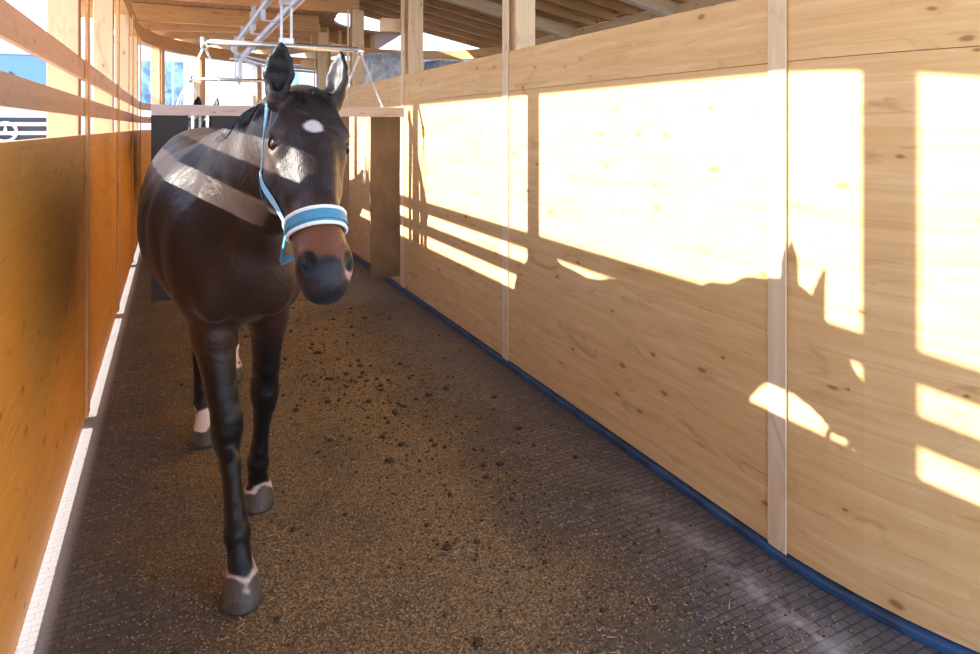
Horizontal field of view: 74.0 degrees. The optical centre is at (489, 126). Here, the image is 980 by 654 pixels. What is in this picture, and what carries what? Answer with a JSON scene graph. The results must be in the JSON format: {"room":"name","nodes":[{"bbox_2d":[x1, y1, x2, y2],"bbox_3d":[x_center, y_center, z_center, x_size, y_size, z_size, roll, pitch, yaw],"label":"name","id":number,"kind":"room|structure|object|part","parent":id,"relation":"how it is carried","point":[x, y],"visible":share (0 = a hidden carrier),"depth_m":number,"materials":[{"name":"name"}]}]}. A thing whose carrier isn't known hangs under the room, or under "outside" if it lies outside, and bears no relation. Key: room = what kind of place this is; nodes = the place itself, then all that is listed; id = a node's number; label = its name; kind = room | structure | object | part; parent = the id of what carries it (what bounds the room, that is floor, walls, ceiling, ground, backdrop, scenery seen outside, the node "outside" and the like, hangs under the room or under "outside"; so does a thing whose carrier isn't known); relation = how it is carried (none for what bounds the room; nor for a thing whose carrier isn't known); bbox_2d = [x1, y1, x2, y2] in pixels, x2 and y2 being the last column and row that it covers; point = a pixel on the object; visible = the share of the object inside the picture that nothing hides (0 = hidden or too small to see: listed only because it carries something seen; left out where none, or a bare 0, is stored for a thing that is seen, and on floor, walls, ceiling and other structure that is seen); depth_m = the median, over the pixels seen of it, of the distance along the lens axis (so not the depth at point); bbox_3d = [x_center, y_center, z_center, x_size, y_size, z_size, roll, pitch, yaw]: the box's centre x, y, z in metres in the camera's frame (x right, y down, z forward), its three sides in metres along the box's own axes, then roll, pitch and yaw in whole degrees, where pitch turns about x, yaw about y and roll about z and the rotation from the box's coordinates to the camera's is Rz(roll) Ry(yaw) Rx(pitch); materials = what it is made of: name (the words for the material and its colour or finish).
{"room":"horse walker","nodes":[
{"label":"horse walker","id":0,"kind":"room"},
{"bbox_2d":[0,130,150,653],"bbox_3d":[-2.358,0.858,7.657,8.134,1.625,17.349,0,0,9],"label":"wall","id":1,"kind":"structure","parent":0,"point":[42,180],"depth_m":2.53,"materials":[{"name":"brown wood"}]},
{"bbox_2d":[85,0,89,418],"bbox_3d":[-2.312,0.150,3.735,0.014,3.000,0.120,0,0,-26],"label":"batten","id":2,"kind":"object","parent":1,"relation":"attached to","point":[87,2],"visible":1,"depth_m":3.68,"materials":[{"name":"brown wood"}]},
{"bbox_2d":[117,0,119,311],"bbox_3d":[-3.338,0.150,5.838,0.014,3.000,0.120,0,0,-26],"label":"batten","id":3,"kind":"object","parent":1,"relation":"attached to","point":[118,1],"visible":1,"depth_m":5.79,"materials":[{"name":"brown wood"}]},
{"bbox_2d":[132,16,133,262],"bbox_3d":[-4.363,0.150,7.941,0.014,3.000,0.120,0,0,-26],"label":"batten","id":4,"kind":"object","parent":1,"relation":"attached to","point":[132,16],"visible":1,"depth_m":7.89,"materials":[{"name":"brown wood"}]},
{"bbox_2d":[140,37,140,189],"bbox_3d":[-5.283,0.150,9.826,0.016,3.000,0.120,0,0,-26],"label":"batten","id":5,"kind":"object","parent":1,"relation":"attached to","point":[140,37],"visible":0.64,"depth_m":9.77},
{"bbox_2d":[161,49,164,103],"bbox_3d":[-5.692,0.150,11.313,0.014,3.000,0.120,0,0,-5],"label":"batten","id":6,"kind":"object","parent":1,"relation":"attached to","point":[162,50],"visible":0.36,"depth_m":11.28,"materials":[{"name":"beige wood"}]},
{"bbox_2d":[201,58,204,104],"bbox_3d":[-5.604,0.150,12.700,0.014,3.000,0.120,0,0,13],"label":"batten","id":7,"kind":"object","parent":1,"relation":"attached to","point":[202,59],"visible":0.36,"depth_m":12.70,"materials":[{"name":"brown wood"}]},
{"bbox_2d":[257,66,261,103],"bbox_3d":[-5.011,0.150,14.124,0.014,3.000,0.120,0,0,33],"label":"batten","id":8,"kind":"object","parent":1,"relation":"attached to","point":[259,69],"visible":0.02,"depth_m":14.12,"materials":[{"name":"brown wood"}]},
{"bbox_2d":[131,0,400,48],"bbox_3d":[-1.583,-1.884,6.958,5.854,0.038,18.897,0,0,-26],"label":"ceiling","id":9,"kind":"structure","parent":0,"point":[381,38],"depth_m":10.68,"materials":[{"name":"brown wood"}]},
{"bbox_2d":[15,243,942,653],"bbox_3d":[0.588,1.725,8.353,9.620,0.050,18.500,0,0,-26],"label":"floor","id":10,"kind":"structure","parent":0,"point":[59,591],"depth_m":2.74,"materials":[{"name":"rubber"}]},
{"bbox_2d":[47,0,80,137],"bbox_3d":[-2.429,0.165,3.711,0.150,3.070,0.130,0,0,-26],"label":"wooden post","id":11,"kind":"object","parent":10,"relation":"on","point":[63,16],"visible":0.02,"depth_m":3.66,"materials":[{"name":"brown wood"}]},
{"bbox_2d":[93,0,113,133],"bbox_3d":[-3.455,0.165,5.814,0.150,3.070,0.130,0,0,-26],"label":"wooden post","id":12,"kind":"object","parent":10,"relation":"on","point":[103,10],"visible":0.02,"depth_m":5.76,"materials":[{"name":"brown wood"}]},
{"bbox_2d":[115,13,128,131],"bbox_3d":[-4.481,0.165,7.917,0.150,3.070,0.130,0,0,-26],"label":"wooden post","id":13,"kind":"object","parent":10,"relation":"on","point":[124,18],"visible":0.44,"depth_m":7.87,"materials":[{"name":"brown wood"}]},
{"bbox_2d":[129,36,137,130],"bbox_3d":[-5.401,0.165,9.804,0.152,3.070,0.132,0,0,-26],"label":"wooden post","id":14,"kind":"object","parent":10,"relation":"on","point":[130,37],"visible":0.23,"depth_m":9.76,"materials":[{"name":"brown wood"}]},
{"bbox_2d":[151,48,160,103],"bbox_3d":[-5.810,0.165,11.333,0.150,3.070,0.130,0,0,-5],"label":"wooden post","id":15,"kind":"object","parent":10,"relation":"on","point":[155,52],"visible":0.39,"depth_m":11.27,"materials":[{"name":"brown wood"}]},
{"bbox_2d":[194,57,203,99],"bbox_3d":[-5.710,0.165,12.755,0.150,3.070,0.130,0,0,13],"label":"wooden post","id":16,"kind":"object","parent":10,"relation":"on","point":[197,71],"visible":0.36,"depth_m":12.69,"materials":[{"name":"brown wood"}]},
{"bbox_2d":[188,96,218,129],"bbox_3d":[-4.008,0.671,8.587,0.723,2.055,3.128,0,0,-29],"label":"horse","id":17,"kind":"object","parent":10,"relation":"on","point":[197,101],"visible":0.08,"depth_m":7.52},
{"bbox_2d":[137,42,353,615],"bbox_3d":[-1.236,0.720,3.000,0.688,1.957,2.979,0,0,-29],"label":"horse","id":18,"kind":"object","parent":10,"relation":"on","point":[239,219],"visible":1,"depth_m":2.42},
{"bbox_2d":[252,66,256,105],"bbox_3d":[-5.092,0.165,14.212,0.150,3.070,0.130,0,0,33],"label":"wooden post","id":19,"kind":"object","parent":10,"relation":"on","point":[254,91],"visible":0.02,"depth_m":14.18,"materials":[{"name":"brown wood"}]},
{"bbox_2d":[273,616,280,622],"bbox_3d":[-0.733,1.695,2.235,0.026,0.013,0.024,0,0,-13],"label":"clod","id":20,"kind":"object","parent":10,"relation":"on","point":[277,619],"visible":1,"depth_m":2.23,"materials":[{"name":"brown soil"}]},
{"bbox_2d":[316,32,327,89],"bbox_3d":[-2.856,0.050,11.046,0.160,3.300,0.160,0,0,-26],"label":"wooden post","id":21,"kind":"object","parent":10,"relation":"on","point":[321,56],"visible":0.36,"depth_m":10.98,"materials":[{"name":"brown wood"}]},
{"bbox_2d":[301,60,315,68],"bbox_3d":[-3.014,-1.070,11.108,0.410,0.140,0.080,0,0,-26],"label":"block","id":22,"kind":"object","parent":21,"relation":"attached to","point":[309,64],"visible":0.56,"depth_m":11.03,"materials":[{"name":"brown wood"}]},
{"bbox_2d":[328,53,330,71],"bbox_3d":[-3.114,0.150,12.365,0.140,3.100,0.140,0,0,-26],"label":"wooden post","id":23,"kind":"object","parent":10,"relation":"on","point":[329,54],"visible":0.14,"depth_m":12.32,"materials":[{"name":"brown wood"}]},
{"bbox_2d":[350,9,363,86],"bbox_3d":[-1.830,0.050,8.943,0.160,3.300,0.160,0,0,-26],"label":"wooden post","id":24,"kind":"object","parent":10,"relation":"on","point":[356,16],"visible":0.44,"depth_m":8.87,"materials":[{"name":"brown wood"}]},
{"bbox_2d":[331,44,349,54],"bbox_3d":[-1.988,-1.070,9.005,0.410,0.140,0.080,0,0,-26],"label":"block","id":25,"kind":"object","parent":24,"relation":"attached to","point":[332,52],"visible":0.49,"depth_m":8.92,"materials":[{"name":"brown wood"}]},
{"bbox_2d":[385,457,393,463],"bbox_3d":[-0.511,1.694,3.304,0.045,0.024,0.047,0,0,-23],"label":"clod","id":26,"kind":"object","parent":10,"relation":"on","point":[388,460],"visible":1,"depth_m":3.29,"materials":[{"name":"brown soil"}]},
{"bbox_2d":[397,441,405,446],"bbox_3d":[-0.474,1.695,3.474,0.041,0.020,0.039,0,0,40],"label":"clod","id":27,"kind":"object","parent":10,"relation":"on","point":[402,443],"visible":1,"depth_m":3.47,"materials":[{"name":"brown soil"}]},
{"bbox_2d":[404,0,422,74],"bbox_3d":[-0.804,0.050,6.840,0.160,3.300,0.160,0,0,-26],"label":"wooden post","id":28,"kind":"object","parent":10,"relation":"on","point":[413,9],"visible":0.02,"depth_m":6.77,"materials":[{"name":"brown wood"}]},
{"bbox_2d":[380,18,400,32],"bbox_3d":[-0.963,-1.070,6.901,0.410,0.140,0.080,0,0,-26],"label":"block","id":29,"kind":"object","parent":28,"relation":"attached to","point":[389,25],"visible":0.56,"depth_m":6.82,"materials":[{"name":"brown wood"}]},
{"bbox_2d":[443,543,451,550],"bbox_3d":[-0.171,1.695,2.622,0.039,0.019,0.038,0,0,-19],"label":"clod","id":30,"kind":"object","parent":10,"relation":"on","point":[447,546],"visible":1,"depth_m":2.61,"materials":[{"name":"brown soil"}]},
{"bbox_2d":[91,274,825,653],"bbox_3d":[-1.246,1.694,4.566,2.387,0.008,6.724,0,0,-26],"label":"crumbs","id":31,"kind":"object","parent":10,"relation":"on","point":[328,388],"visible":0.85,"depth_m":3.14,"materials":[{"name":"brown soil"}]},
{"bbox_2d":[56,276,870,653],"bbox_3d":[-1.435,1.694,4.916,2.434,0.010,7.511,0,0,-26],"label":"wood shavings","id":32,"kind":"object","parent":10,"relation":"on","point":[454,553],"visible":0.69,"depth_m":2.69,"materials":[{"name":"beige wood"}]},
{"bbox_2d":[473,539,479,544],"bbox_3d":[-0.054,1.696,2.661,0.029,0.014,0.028,0,0,-21],"label":"clod","id":33,"kind":"object","parent":10,"relation":"on","point":[476,541],"visible":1,"depth_m":2.65,"materials":[{"name":"brown soil"}]},
{"bbox_2d":[472,637,483,647],"bbox_3d":[-0.038,1.695,2.139,0.040,0.020,0.038,0,0,-17],"label":"clod","id":34,"kind":"object","parent":10,"relation":"on","point":[478,642],"visible":1,"depth_m":2.13,"materials":[{"name":"brown soil"}]},
{"bbox_2d":[496,461,503,466],"bbox_3d":[0.050,1.695,3.275,0.039,0.020,0.040,0,0,-27],"label":"clod","id":35,"kind":"object","parent":10,"relation":"on","point":[500,463],"visible":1,"depth_m":3.26,"materials":[{"name":"brown soil"}]},
{"bbox_2d":[509,0,534,50],"bbox_3d":[0.221,0.050,4.736,0.160,3.300,0.160,0,0,-26],"label":"wooden post","id":36,"kind":"object","parent":10,"relation":"on","point":[521,12],"visible":0.02,"depth_m":4.66,"materials":[{"name":"brown wood"}]},
{"bbox_3d":[-2.125,0.150,13.483,0.140,3.100,0.140,0,0,-26],"label":"wooden post","id":37,"kind":"object","parent":10,"relation":"on","visible":0},
{"bbox_2d":[310,32,501,59],"bbox_3d":[-1.686,-1.495,12.582,3.800,0.190,1.905,0,0,-26],"label":"beam","id":38,"kind":"structure","parent":37,"relation":"on","point":[483,52],"depth_m":13.30,"materials":[{"name":"beige wood"}]},
{"bbox_2d":[535,0,734,44],"bbox_3d":[2.155,-1.495,8.950,0.120,0.150,10.600,0,0,-26],"label":"beam","id":39,"kind":"structure","parent":38,"relation":"on","point":[695,4],"depth_m":9.17,"materials":[{"name":"brown wood"}]},
{"bbox_2d":[359,8,493,48],"bbox_3d":[-1.565,-2.000,12.677,3.730,0.896,0.070,0,0,-26],"label":"joist","id":40,"kind":"object","parent":39,"relation":"on","point":[369,14],"visible":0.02,"depth_m":12.96,"materials":[{"name":"brown wood"}]},
{"bbox_2d":[359,0,501,41],"bbox_3d":[-1.109,-2.000,11.742,3.730,0.896,0.070,0,0,-26],"label":"joist","id":41,"kind":"object","parent":39,"relation":"on","point":[380,3],"visible":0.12,"depth_m":11.85,"materials":[{"name":"brown wood"}]},
{"bbox_2d":[359,1,501,46],"bbox_3d":[-1.337,-2.000,12.209,3.730,0.896,0.070,0,0,-26],"label":"joist","id":42,"kind":"object","parent":39,"relation":"on","point":[362,5],"visible":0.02,"depth_m":12.36,"materials":[{"name":"brown wood"}]},
{"bbox_2d":[383,0,501,34],"bbox_3d":[-0.881,-2.000,11.275,3.730,0.896,0.070,0,0,-26],"label":"joist","id":43,"kind":"object","parent":39,"relation":"on","point":[428,9],"visible":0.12,"depth_m":11.40,"materials":[{"name":"brown wood"}]},
{"bbox_2d":[423,0,545,37],"bbox_3d":[-0.653,-2.000,10.807,3.730,0.896,0.070,0,0,-26],"label":"joist","id":44,"kind":"object","parent":39,"relation":"on","point":[440,4],"visible":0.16,"depth_m":10.92,"materials":[{"name":"brown wood"}]},
{"bbox_2d":[442,0,576,37],"bbox_3d":[-0.257,-1.855,9.710,3.684,0.905,0.120,0,0,-26],"label":"rafter","id":45,"kind":"object","parent":39,"relation":"on","point":[487,7],"visible":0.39,"depth_m":9.88,"materials":[{"name":"brown wood"}]},
{"bbox_2d":[489,0,580,28],"bbox_3d":[-0.198,-2.000,9.872,3.730,0.896,0.070,0,0,-26],"label":"joist","id":46,"kind":"object","parent":39,"relation":"on","point":[539,13],"visible":0.31,"depth_m":10.43,"materials":[{"name":"brown wood"}]},
{"bbox_2d":[535,0,599,25],"bbox_3d":[0.030,-2.000,9.405,3.730,0.896,0.070,0,0,-26],"label":"joist","id":47,"kind":"object","parent":39,"relation":"on","point":[542,5],"visible":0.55,"depth_m":9.92,"materials":[{"name":"brown wood"}]},
{"bbox_2d":[546,0,619,20],"bbox_3d":[0.258,-2.000,8.938,3.730,0.896,0.070,0,0,-26],"label":"joist","id":48,"kind":"object","parent":39,"relation":"on","point":[582,6],"visible":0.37,"depth_m":9.49,"materials":[{"name":"brown wood"}]},
{"bbox_2d":[585,0,641,15],"bbox_3d":[0.486,-2.000,8.470,3.730,0.896,0.070,0,0,-26],"label":"joist","id":49,"kind":"object","parent":39,"relation":"on","point":[619,6],"visible":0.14,"depth_m":9.08,"materials":[{"name":"brown wood"}]},
{"bbox_2d":[619,0,677,15],"bbox_3d":[0.768,-1.855,7.607,3.684,0.905,0.120,0,0,-26],"label":"rafter","id":50,"kind":"object","parent":39,"relation":"on","point":[661,7],"visible":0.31,"depth_m":8.21,"materials":[{"name":"brown wood"}]},
{"bbox_2d":[674,0,692,2],"bbox_3d":[0.942,-2.000,7.535,3.730,0.896,0.070,0,0,-26],"label":"joist","id":51,"kind":"object","parent":39,"relation":"on","point":[679,1],"visible":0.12,"depth_m":8.25,"materials":[{"name":"brown wood"}]},
{"bbox_2d":[535,1,680,38],"bbox_3d":[3.959,-1.640,9.163,3.250,0.040,11.000,0,0,-26],"label":"ceiling","id":52,"kind":"structure","parent":0,"point":[642,10],"depth_m":9.69,"materials":[{"name":"brown wood"}]},
{"bbox_2d":[114,0,349,70],"bbox_3d":[0.589,-1.485,7.918,9.237,0.230,17.715,0,0,-26],"label":"beam","id":53,"kind":"structure","parent":52,"relation":"attached to","point":[150,39],"depth_m":11.77,"materials":[{"name":"brown wood"}]},
{"bbox_2d":[81,0,318,31],"bbox_3d":[-4.461,-1.730,10.174,3.500,0.260,0.100,0,0,-26],"label":"rafter","id":54,"kind":"object","parent":53,"relation":"on","point":[147,12],"visible":0.69,"depth_m":10.14,"materials":[{"name":"brown wood"}]},
{"bbox_2d":[92,18,311,34],"bbox_3d":[-4.729,-1.730,10.932,3.500,0.260,0.100,0,0,-13],"label":"rafter","id":55,"kind":"object","parent":53,"relation":"on","point":[154,26],"visible":0.16,"depth_m":10.85,"materials":[{"name":"brown wood"}]},
{"bbox_2d":[149,24,320,38],"bbox_3d":[-4.820,-1.730,11.730,3.500,0.260,0.100,0,0,0],"label":"rafter","id":56,"kind":"object","parent":53,"relation":"on","point":[170,34],"visible":0.27,"depth_m":11.68,"materials":[{"name":"brown wood"}]},
{"bbox_2d":[175,27,328,45],"bbox_3d":[-4.729,-1.730,12.529,3.500,0.260,0.100,0,0,13],"label":"rafter","id":57,"kind":"object","parent":53,"relation":"on","point":[323,29],"visible":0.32,"depth_m":12.35,"materials":[{"name":"brown wood"}]},
{"bbox_2d":[177,0,358,13],"bbox_3d":[-3.301,-1.730,8.492,3.210,0.260,0.100,0,0,-26],"label":"rafter","id":58,"kind":"object","parent":53,"relation":"on","point":[335,6],"visible":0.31,"depth_m":8.88,"materials":[{"name":"brown wood"}]},
{"bbox_2d":[209,30,341,50],"bbox_3d":[-4.461,-1.730,13.287,3.500,0.260,0.100,0,0,26],"label":"rafter","id":59,"kind":"object","parent":53,"relation":"on","point":[335,36],"visible":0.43,"depth_m":12.57,"materials":[{"name":"brown wood"}]},
{"bbox_2d":[256,33,349,54],"bbox_3d":[-4.029,-1.730,13.964,3.500,0.260,0.100,0,0,39],"label":"rafter","id":60,"kind":"object","parent":53,"relation":"on","point":[344,36],"visible":0.09,"depth_m":14.02,"materials":[{"name":"brown wood"}]},
{"bbox_2d":[303,35,374,58],"bbox_3d":[-3.456,-1.730,14.528,0.100,0.260,3.500,0,0,-38],"label":"rafter","id":61,"kind":"object","parent":53,"relation":"on","point":[369,41],"visible":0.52,"depth_m":13.24,"materials":[{"name":"brown wood"}]},
{"bbox_3d":[-2.276,-1.730,6.389,3.210,0.260,0.100,0,0,-26],"label":"rafter","id":62,"kind":"object","parent":53,"relation":"on","visible":0},
{"bbox_2d":[229,0,349,88],"bbox_3d":[-1.886,-1.155,7.830,5.008,0.910,14.117,0,0,-1],"label":"overhead track","id":63,"kind":"object","parent":62,"relation":"hanging from","point":[254,61],"visible":0.41,"depth_m":8.36,"materials":[{"name":"metal"}]},
{"bbox_2d":[179,53,264,117],"bbox_3d":[-4.064,0.155,10.535,2.270,2.710,0.080,0,0,-26],"label":"gate","id":64,"kind":"object","parent":63,"relation":"hanging from","point":[236,78],"visible":0.15,"depth_m":10.47,"materials":[{"name":"metal"}]},
{"bbox_3d":[-4.202,-0.927,10.889,0.300,0.455,0.060,0,0,-16],"label":"cross plate","id":65,"kind":"part","parent":63,"relation":"part of","materials":[{"name":"metal"}]},
{"bbox_3d":[-3.839,-1.265,10.033,0.215,0.270,0.040,0,0,-26],"label":"cross plate","id":66,"kind":"part","parent":63,"relation":"part of","materials":[{"name":"metal"}]},
{"bbox_3d":[-3.357,-1.265,9.044,0.215,0.270,0.040,0,0,-26],"label":"cross plate","id":67,"kind":"part","parent":63,"relation":"part of","materials":[{"name":"metal"}]},
{"bbox_3d":[-4.313,-0.927,11.943,0.300,0.455,0.060,0,0,4],"label":"cross plate","id":68,"kind":"part","parent":63,"relation":"part of","materials":[{"name":"metal"}]},
{"bbox_3d":[-2.830,-1.265,7.965,0.215,0.270,0.040,0,0,-26],"label":"cross plate","id":69,"kind":"part","parent":63,"relation":"part of","materials":[{"name":"metal"}]},
{"bbox_3d":[-2.348,-1.265,6.977,0.215,0.270,0.040,0,0,-26],"label":"cross plate","id":70,"kind":"part","parent":63,"relation":"part of","materials":[{"name":"metal"}]},
{"bbox_2d":[151,0,403,301],"bbox_3d":[-1.903,0.155,6.104,2.270,2.710,0.080,0,0,-26],"label":"gate","id":71,"kind":"object","parent":63,"relation":"hanging from","point":[167,121],"visible":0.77,"depth_m":6.42,"materials":[{"name":"metal"}]},
{"bbox_3d":[-2.644,-0.465,5.742,0.236,0.549,0.023,0,0,-26],"label":"chain","id":72,"kind":"part","parent":71,"relation":"part of","materials":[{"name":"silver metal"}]},
{"bbox_3d":[-2.451,-0.465,5.836,0.227,0.549,0.023,0,0,-26],"label":"chain","id":73,"kind":"part","parent":71,"relation":"part of","materials":[{"name":"silver metal"}]},
{"bbox_3d":[-1.373,-0.465,6.362,0.227,0.549,0.023,0,0,-26],"label":"chain","id":74,"kind":"part","parent":71,"relation":"part of","materials":[{"name":"silver metal"}]},
{"bbox_3d":[-1.238,0.225,6.417,0.022,0.669,0.022,0,0,-26],"label":"hanging chain","id":75,"kind":"part","parent":71,"relation":"part of","materials":[{"name":"silver metal"}]},
{"bbox_3d":[-1.177,-0.465,6.457,0.242,0.549,0.023,0,0,-26],"label":"chain","id":76,"kind":"part","parent":71,"relation":"part of","materials":[{"name":"silver metal"}]},
{"bbox_2d":[349,46,979,652],"bbox_3d":[0.683,0.705,7.724,3.690,1.920,12.604,0,0,-26],"label":"wall","id":77,"kind":"structure","parent":0,"point":[638,207],"depth_m":2.70,"materials":[{"name":"brown wood"}]},
{"bbox_2d":[314,44,314,85],"bbox_3d":[-2.966,0.035,10.987,0.008,3.270,0.086,0,0,-26],"label":"batten","id":78,"kind":"object","parent":77,"relation":"attached to","point":[314,44],"visible":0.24,"depth_m":10.97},
{"bbox_2d":[347,9,348,106],"bbox_3d":[-1.940,0.035,8.883,0.008,3.270,0.086,0,0,-26],"label":"batten","id":79,"kind":"object","parent":77,"relation":"attached to","point":[348,9],"visible":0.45,"depth_m":8.84,"materials":[{"name":"brown wood"}]},
{"bbox_2d":[401,0,403,287],"bbox_3d":[-0.914,0.035,6.780,0.008,3.270,0.086,0,0,-26],"label":"batten","id":80,"kind":"object","parent":77,"relation":"attached to","point":[402,1],"visible":1,"depth_m":6.76,"materials":[{"name":"beige wood"}]},
{"bbox_2d":[502,0,508,360],"bbox_3d":[0.111,0.035,4.677,0.008,3.270,0.086,0,0,-26],"label":"batten","id":81,"kind":"object","parent":77,"relation":"attached to","point":[505,3],"visible":1,"depth_m":4.67,"materials":[{"name":"beige wood"}]},
{"bbox_2d":[342,0,979,106],"bbox_3d":[0.683,-0.399,7.724,3.690,0.283,12.604,0,0,-26],"label":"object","id":82,"kind":"object","parent":77,"relation":"attached to","point":[731,34],"depth_m":2.93,"materials":[{"name":"brown wood"}]},
{"bbox_2d":[351,251,979,653],"bbox_3d":[0.682,1.686,7.727,3.750,0.028,12.658,0,0,-26],"label":"trim","id":83,"kind":"structure","parent":77,"relation":"attached to","point":[925,636],"depth_m":2.73,"materials":[{"name":"blue rubber"}]},
{"bbox_2d":[768,0,786,554],"bbox_3d":[1.137,0.035,2.574,0.008,3.270,0.086,0,0,-26],"label":"batten","id":84,"kind":"object","parent":77,"relation":"attached to","point":[777,9],"visible":1,"depth_m":2.56,"materials":[{"name":"beige wood"}]},
{"label":"floor","id":85,"kind":"structure","parent":0,"visible":0},
{"bbox_2d":[0,33,114,141],"bbox_3d":[-9.905,-0.075,14.606,3.040,3.650,8.660,0,0,-26],"label":"lorry","id":86,"kind":"object","parent":85,"relation":"on","point":[15,124],"visible":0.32,"depth_m":10.96,"materials":[{"name":"white paint"}]},
{"bbox_2d":[0,117,46,139],"bbox_3d":[-8.070,0.095,10.845,1.840,0.510,0.090,0,0,-26],"label":"grille","id":87,"kind":"object","parent":86,"relation":"attached to","point":[27,127],"depth_m":10.93,"materials":[{"name":"white metal"}]},
{"bbox_2d":[90,34,472,129],"bbox_3d":[-7.960,-0.700,29.440,20.900,4.900,8.500,0,0,-26],"label":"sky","id":88,"kind":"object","parent":85,"relation":"on","point":[178,67],"visible":0.1,"depth_m":23.65,"materials":[{"name":"grey"}]},
{"bbox_3d":[-12.339,-1.500,22.848,0.730,1.680,0.030,0,0,-26],"label":"pane","id":89,"kind":"part","parent":88,"relation":"part of","materials":[{"name":"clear glass"}]},
{"bbox_3d":[-11.395,-1.500,23.309,0.730,1.680,0.030,0,0,-26],"label":"pane","id":90,"kind":"part","parent":88,"relation":"part of","materials":[{"name":"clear glass"}]},
{"bbox_3d":[-7.755,-1.500,25.084,0.730,1.680,0.030,0,0,-26],"label":"pane","id":91,"kind":"part","parent":88,"relation":"part of","materials":[{"name":"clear glass"}]},
{"bbox_3d":[0.439,-2.130,8.225,4.206,0.869,10.600,0,0,-26],"label":"ceiling","id":92,"kind":"structure","parent":0,"visible":0},
{"bbox_2d":[320,13,338,24],"bbox_3d":[-0.021,-2.160,5.553,0.030,0.620,15.000,0,0,-26],"label":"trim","id":93,"kind":"structure","parent":92,"relation":"attached to","point":[331,17],"depth_m":11.19,"materials":[{"name":"brown wood"}]},
{"bbox_3d":[-1.851,1.200,11.669,1.131,1.000,1.233,0,0,-23],"label":"bale","id":94,"kind":"object","parent":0,"visible":0},
{"bbox_3d":[-1.852,0.201,11.670,1.134,0.998,1.231,0,0,-22],"label":"bale","id":95,"kind":"object","parent":94,"relation":"on","visible":0},
{"bbox_2d":[364,53,424,83],"bbox_3d":[-1.851,-0.800,11.669,1.127,0.999,1.227,0,0,-29],"label":"bale","id":96,"kind":"object","parent":95,"relation":"on","point":[381,66],"visible":0.26,"depth_m":11.04,"materials":[{"name":"plastic"}]},
{"bbox_3d":[-0.948,1.201,12.780,1.133,0.998,1.229,0,0,-23],"label":"bale","id":97,"kind":"object","parent":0,"visible":0},
{"bbox_3d":[-0.950,0.201,12.777,1.129,0.998,1.232,0,0,-30],"label":"bale","id":98,"kind":"object","parent":97,"relation":"on","visible":0},
{"bbox_2d":[424,59,463,69],"bbox_3d":[-0.946,-0.799,12.778,1.129,0.998,1.231,0,0,-28],"label":"bale","id":99,"kind":"object","parent":98,"relation":"on","point":[429,64],"visible":0.15,"depth_m":12.18,"materials":[{"name":"plastic"}]},
{"bbox_3d":[-3.967,0.150,15.259,0.120,3.000,0.037,0,0,-26],"label":"batten","id":100,"kind":"object","parent":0,"visible":0},
{"bbox_2d":[0,71,150,122],"bbox_3d":[-2.357,-0.114,7.657,8.130,0.103,17.345,0,0,9],"label":"fence rail","id":101,"kind":"object","parent":100,"relation":"attached to","point":[16,92],"visible":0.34,"depth_m":2.59,"materials":[{"name":"beige wood"}]},
{"bbox_3d":[-0.378,0.165,-0.496,0.150,3.070,0.130,0,0,-26],"label":"wooden post","id":102,"kind":"object","parent":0,"visible":0},
{"bbox_2d":[0,0,150,110],"bbox_3d":[-2.357,-0.325,7.657,8.130,0.110,17.345,0,0,9],"label":"fence rail","id":103,"kind":"object","parent":102,"relation":"attached to","point":[16,29],"visible":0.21,"depth_m":2.59,"materials":[{"name":"brown wood"}]}
]}

